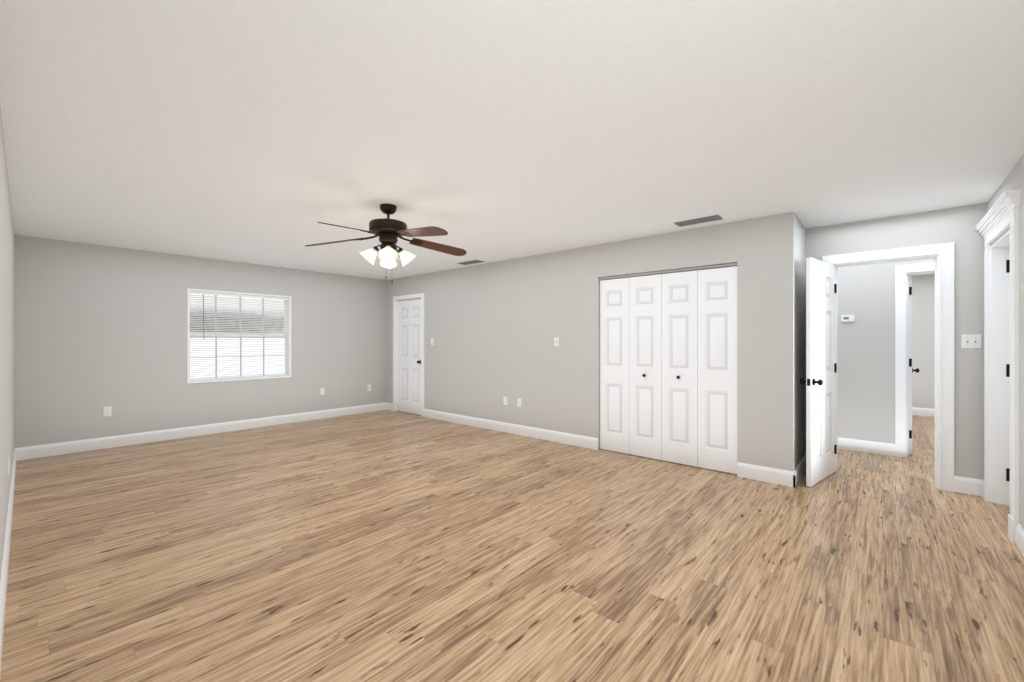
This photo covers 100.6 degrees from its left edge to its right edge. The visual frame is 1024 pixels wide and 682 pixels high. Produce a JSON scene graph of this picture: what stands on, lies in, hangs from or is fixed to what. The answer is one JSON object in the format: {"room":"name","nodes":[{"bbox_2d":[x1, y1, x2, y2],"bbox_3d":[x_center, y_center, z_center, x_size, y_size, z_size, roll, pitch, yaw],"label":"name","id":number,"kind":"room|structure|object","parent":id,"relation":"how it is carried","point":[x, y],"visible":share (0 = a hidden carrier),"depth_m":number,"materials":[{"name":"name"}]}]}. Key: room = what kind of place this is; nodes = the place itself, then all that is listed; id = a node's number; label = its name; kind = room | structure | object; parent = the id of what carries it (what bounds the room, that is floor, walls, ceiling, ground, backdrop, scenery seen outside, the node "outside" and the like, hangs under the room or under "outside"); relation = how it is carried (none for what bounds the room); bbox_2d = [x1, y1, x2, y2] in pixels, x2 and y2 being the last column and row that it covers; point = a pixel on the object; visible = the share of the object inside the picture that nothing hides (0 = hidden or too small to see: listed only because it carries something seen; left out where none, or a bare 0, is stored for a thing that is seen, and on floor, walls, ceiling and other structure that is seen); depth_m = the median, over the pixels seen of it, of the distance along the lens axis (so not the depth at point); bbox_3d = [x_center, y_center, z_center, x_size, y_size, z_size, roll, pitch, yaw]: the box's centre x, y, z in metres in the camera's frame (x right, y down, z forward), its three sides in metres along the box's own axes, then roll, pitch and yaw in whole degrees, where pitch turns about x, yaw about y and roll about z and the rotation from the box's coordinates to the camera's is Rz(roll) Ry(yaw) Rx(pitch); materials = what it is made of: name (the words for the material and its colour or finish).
{"room":"empty bedroom","nodes":[
{"label":"empty bedroom","id":0,"kind":"room"},
{"bbox_2d":[0,105,13,578],"bbox_3d":[-2.491,0.072,1.990,8.070,2.440,0.120,0,0,41],"label":"wall","id":1,"kind":"structure","parent":0,"point":[6,337],"depth_m":2.58,"materials":[{"name":"grey paint"}]},
{"bbox_2d":[8,457,9,474],"bbox_3d":[-3.514,0.872,2.969,0.072,0.116,0.009,0,0,41],"label":"electrical outlet","id":2,"kind":"object","parent":1,"relation":"attached to","point":[8,465],"visible":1,"depth_m":2.96,"materials":[{"name":"white plastic"}]},
{"bbox_2d":[0,448,19,673],"bbox_3d":[-2.461,1.224,2.054,7.710,0.135,0.016,0,0,41],"label":"baseboard","id":3,"kind":"structure","parent":1,"relation":"attached to","point":[5,562],"depth_m":2.34,"materials":[{"name":"white wood"}]},
{"bbox_2d":[14,235,385,447],"bbox_3d":[-3.246,0.072,7.138,0.160,2.440,6.640,0,0,41],"label":"wall","id":4,"kind":"structure","parent":0,"point":[97,328],"depth_m":5.43,"materials":[{"name":"grey paint"}]},
{"bbox_2d":[103,406,111,416],"bbox_3d":[-4.885,0.852,5.132,0.009,0.116,0.072,0,0,41],"label":"electrical outlet","id":5,"kind":"object","parent":4,"relation":"attached to","point":[107,411],"visible":1,"depth_m":5.13,"materials":[{"name":"white plastic"}]},
{"bbox_2d":[20,402,387,459],"bbox_3d":[-3.854,1.224,6.308,0.016,0.135,4.530,0,0,41],"label":"baseboard","id":6,"kind":"structure","parent":4,"relation":"attached to","point":[30,452],"depth_m":5.65,"materials":[{"name":"white wood"}]},
{"bbox_2d":[187,288,290,382],"bbox_3d":[-3.991,-0.068,6.275,0.172,1.280,1.331,0,0,41],"label":"window","id":7,"kind":"structure","parent":4,"relation":"in","point":[286,334],"depth_m":6.21,"materials":[{"name":"white"}]},
{"bbox_2d":[320,388,324,394],"bbox_3d":[-3.165,0.842,7.101,0.009,0.116,0.072,0,0,41],"label":"electrical outlet","id":8,"kind":"object","parent":4,"relation":"attached to","point":[322,391],"visible":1,"depth_m":7.10,"materials":[{"name":"white plastic"}]},
{"bbox_2d":[0,410,1023,681],"bbox_3d":[1.785,1.322,5.159,10.340,0.060,10.520,0,0,41],"label":"floor","id":9,"kind":"structure","parent":0,"point":[386,546],"depth_m":2.44,"materials":[{"name":"brown wood"}]},
{"bbox_2d":[0,0,1023,279],"bbox_3d":[1.785,-1.178,5.159,10.340,0.060,10.520,0,0,41],"label":"ceiling","id":10,"kind":"structure","parent":0,"point":[266,132],"depth_m":2.19,"materials":[{"name":"white paint"}]},
{"bbox_2d":[305,203,466,282],"bbox_3d":[-1.004,-0.820,3.578,1.334,0.654,1.389,0,0,41],"label":"ceiling fan","id":11,"kind":"object","parent":10,"relation":"hanging from","point":[388,231],"visible":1,"depth_m":3.55,"materials":[{"name":"brown wood"}]},
{"bbox_2d":[457,260,483,264],"bbox_3d":[-0.602,-1.143,6.196,0.400,0.009,0.160,0,0,41],"label":"ceiling vent","id":12,"kind":"object","parent":10,"relation":"in","point":[471,262],"visible":1,"depth_m":6.17,"materials":[{"name":"grey metal"}]},
{"bbox_2d":[674,215,722,226],"bbox_3d":[1.775,-1.143,4.053,0.400,0.009,0.160,0,0,41],"label":"ceiling vent","id":13,"kind":"object","parent":10,"relation":"in","point":[699,220],"visible":1,"depth_m":4.03,"materials":[{"name":"grey metal"}]},
{"bbox_2d":[386,212,795,470],"bbox_3d":[0.102,0.072,5.939,6.460,2.440,0.120,0,0,41],"label":"wall","id":14,"kind":"structure","parent":0,"point":[493,329],"depth_m":5.29,"materials":[{"name":"grey paint"}]},
{"bbox_2d":[393,293,423,416],"bbox_3d":[-1.810,0.236,7.595,0.920,2.112,0.142,0,0,41],"label":"door frame","id":15,"kind":"structure","parent":14,"relation":"attached to","point":[396,299],"depth_m":7.80,"materials":[{"name":"white wood"}]},
{"bbox_2d":[398,299,420,414],"bbox_3d":[-1.834,0.274,7.568,0.762,2.020,0.104,0,0,41],"label":"door","id":16,"kind":"structure","parent":14,"relation":"in","point":[409,356],"depth_m":7.59,"materials":[{"name":"white wood"}]},
{"bbox_2d":[503,396,506,404],"bbox_3d":[-0.094,0.847,6.025,0.072,0.116,0.009,0,0,41],"label":"electrical outlet","id":17,"kind":"object","parent":14,"relation":"attached to","point":[504,400],"visible":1,"depth_m":6.03,"materials":[{"name":"white plastic"}]},
{"bbox_2d":[424,409,597,449],"bbox_3d":[-0.240,1.224,6.147,3.350,0.135,0.016,0,0,41],"label":"baseboard","id":18,"kind":"structure","parent":14,"relation":"attached to","point":[555,436],"depth_m":5.85,"materials":[{"name":"white wood"}]},
{"bbox_2d":[517,398,521,406],"bbox_3d":[0.102,0.847,5.854,0.072,0.116,0.009,0,0,41],"label":"electrical outlet","id":19,"kind":"object","parent":14,"relation":"attached to","point":[519,402],"visible":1,"depth_m":5.85,"materials":[{"name":"white plastic"}]},
{"bbox_2d":[554,337,558,345],"bbox_3d":[0.569,0.012,5.442,0.072,0.116,0.016,0,0,41],"label":"light switch","id":20,"kind":"object","parent":14,"relation":"attached to","point":[556,341],"visible":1,"depth_m":5.44,"materials":[{"name":"white plastic"}]},
{"bbox_2d":[599,263,736,473],"bbox_3d":[1.609,0.265,4.578,1.496,2.038,0.072,0,0,41],"label":"bifold door","id":21,"kind":"structure","parent":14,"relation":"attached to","point":[668,366],"depth_m":4.50,"materials":[{"name":"white painted wood"},{"name":"metal knobs"}]},
{"bbox_2d":[737,462,791,486],"bbox_3d":[2.317,1.224,3.914,0.440,0.135,0.016,0,0,41],"label":"baseboard","id":22,"kind":"structure","parent":14,"relation":"attached to","point":[744,470],"depth_m":3.90,"materials":[{"name":"white wood"}]},
{"bbox_2d":[609,203,986,479],"bbox_3d":[1.155,0.072,6.042,7.910,2.440,0.120,0,0,41],"label":"wall","id":23,"kind":"structure","parent":0,"point":[956,225],"depth_m":3.63,"materials":[{"name":"grey paint"}]},
{"bbox_2d":[822,242,953,491],"bbox_3d":[3.494,0.223,3.999,0.916,2.138,0.164,0,0,41],"label":"door frame","id":24,"kind":"structure","parent":23,"relation":"attached to","point":[942,254],"depth_m":3.69,"materials":[{"name":"white wood"}]},
{"bbox_2d":[800,257,836,486],"bbox_3d":[2.875,0.274,3.986,0.226,2.020,0.702,0,0,41],"label":"hall door","id":25,"kind":"structure","parent":24,"relation":"attached to","point":[821,369],"depth_m":3.90,"materials":[{"name":"white wood"}]},
{"bbox_2d":[961,334,981,347],"bbox_3d":[3.871,0.002,3.579,0.116,0.116,0.016,0,0,41],"label":"switch","id":26,"kind":"object","parent":23,"relation":"attached to","point":[971,340],"visible":1,"depth_m":3.58,"materials":[{"name":"white plastic"}]},
{"bbox_2d":[796,216,804,466],"bbox_3d":[2.743,0.072,4.143,0.120,2.440,0.650,0,0,41],"label":"wall","id":27,"kind":"structure","parent":0,"point":[800,339],"depth_m":4.09,"materials":[{"name":"grey paint"}]},
{"bbox_2d":[792,454,805,486],"bbox_3d":[2.750,1.224,4.047,0.016,0.135,0.786,0,0,41],"label":"baseboard","id":28,"kind":"structure","parent":27,"relation":"attached to","point":[800,469],"depth_m":3.94,"materials":[{"name":"white wood"}]},
{"bbox_2d":[837,259,934,443],"bbox_3d":[2.793,0.072,6.191,10.180,2.440,0.120,0,0,41],"label":"wall","id":29,"kind":"structure","parent":0,"point":[866,369],"depth_m":4.94,"materials":[{"name":"grey paint"}]},
{"bbox_2d":[841,315,854,321],"bbox_3d":[3.989,-0.268,5.048,0.124,0.080,0.029,0,0,41],"label":"thermostat","id":30,"kind":"object","parent":29,"relation":"attached to","point":[847,318],"visible":0.98,"depth_m":5.04,"materials":[{"name":"white plastic"}]},
{"bbox_2d":[837,437,894,455],"bbox_3d":[2.764,1.224,6.126,4.102,0.135,0.016,0,0,41],"label":"baseboard","id":31,"kind":"structure","parent":29,"relation":"attached to","point":[883,448],"depth_m":4.93,"materials":[{"name":"white wood"}]},
{"bbox_2d":[909,276,919,454],"bbox_3d":[4.753,0.274,5.060,0.173,2.020,0.739,0,0,41],"label":"door","id":32,"kind":"structure","parent":29,"relation":"in","point":[911,370],"depth_m":4.80,"materials":[{"name":"white wood"}]},
{"bbox_2d":[895,262,934,457],"bbox_3d":[4.709,0.223,4.517,0.946,2.138,0.164,0,0,41],"label":"door frame","id":33,"kind":"structure","parent":29,"relation":"attached to","point":[903,273],"depth_m":4.74,"materials":[{"name":"white wood"}]},
{"bbox_2d":[910,274,934,408],"bbox_3d":[7.127,0.072,7.398,5.240,2.440,0.120,0,0,41],"label":"wall","id":34,"kind":"structure","parent":0,"point":[923,336],"depth_m":7.34,"materials":[{"name":"grey paint"}]},
{"bbox_2d":[912,407,934,416],"bbox_3d":[7.082,1.224,7.347,5.000,0.135,0.016,0,0,41],"label":"baseboard","id":35,"kind":"structure","parent":34,"relation":"attached to","point":[915,411],"depth_m":7.33,"materials":[{"name":"white wood"}]},
{"bbox_2d":[987,154,1023,528],"bbox_3d":[2.265,0.072,1.453,0.200,2.440,5.330,0,0,41],"label":"wall","id":36,"kind":"structure","parent":0,"point":[1014,179],"depth_m":2.67,"materials":[{"name":"grey paint"}]},
{"bbox_2d":[975,189,1020,543],"bbox_3d":[3.608,0.171,3.044,0.270,2.242,1.144,0,0,41],"label":"door frame","id":37,"kind":"structure","parent":36,"relation":"attached to","point":[1001,372],"depth_m":3.36,"materials":[{"name":"white wood"}]},
{"bbox_2d":[1016,524,1023,555],"bbox_3d":[1.829,1.224,1.118,0.016,0.135,4.190,0,0,41],"label":"baseboard","id":38,"kind":"structure","parent":36,"relation":"attached to","point":[1019,530],"depth_m":2.63,"materials":[{"name":"white wood"}]},
{"label":"outside","id":39,"kind":"structure","parent":0,"visible":0},
{"bbox_2d":[190,294,284,378],"bbox_3d":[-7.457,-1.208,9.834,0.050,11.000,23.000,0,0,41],"label":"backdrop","id":40,"kind":"structure","parent":39,"point":[236,338],"depth_m":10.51,"materials":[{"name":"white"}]}
]}

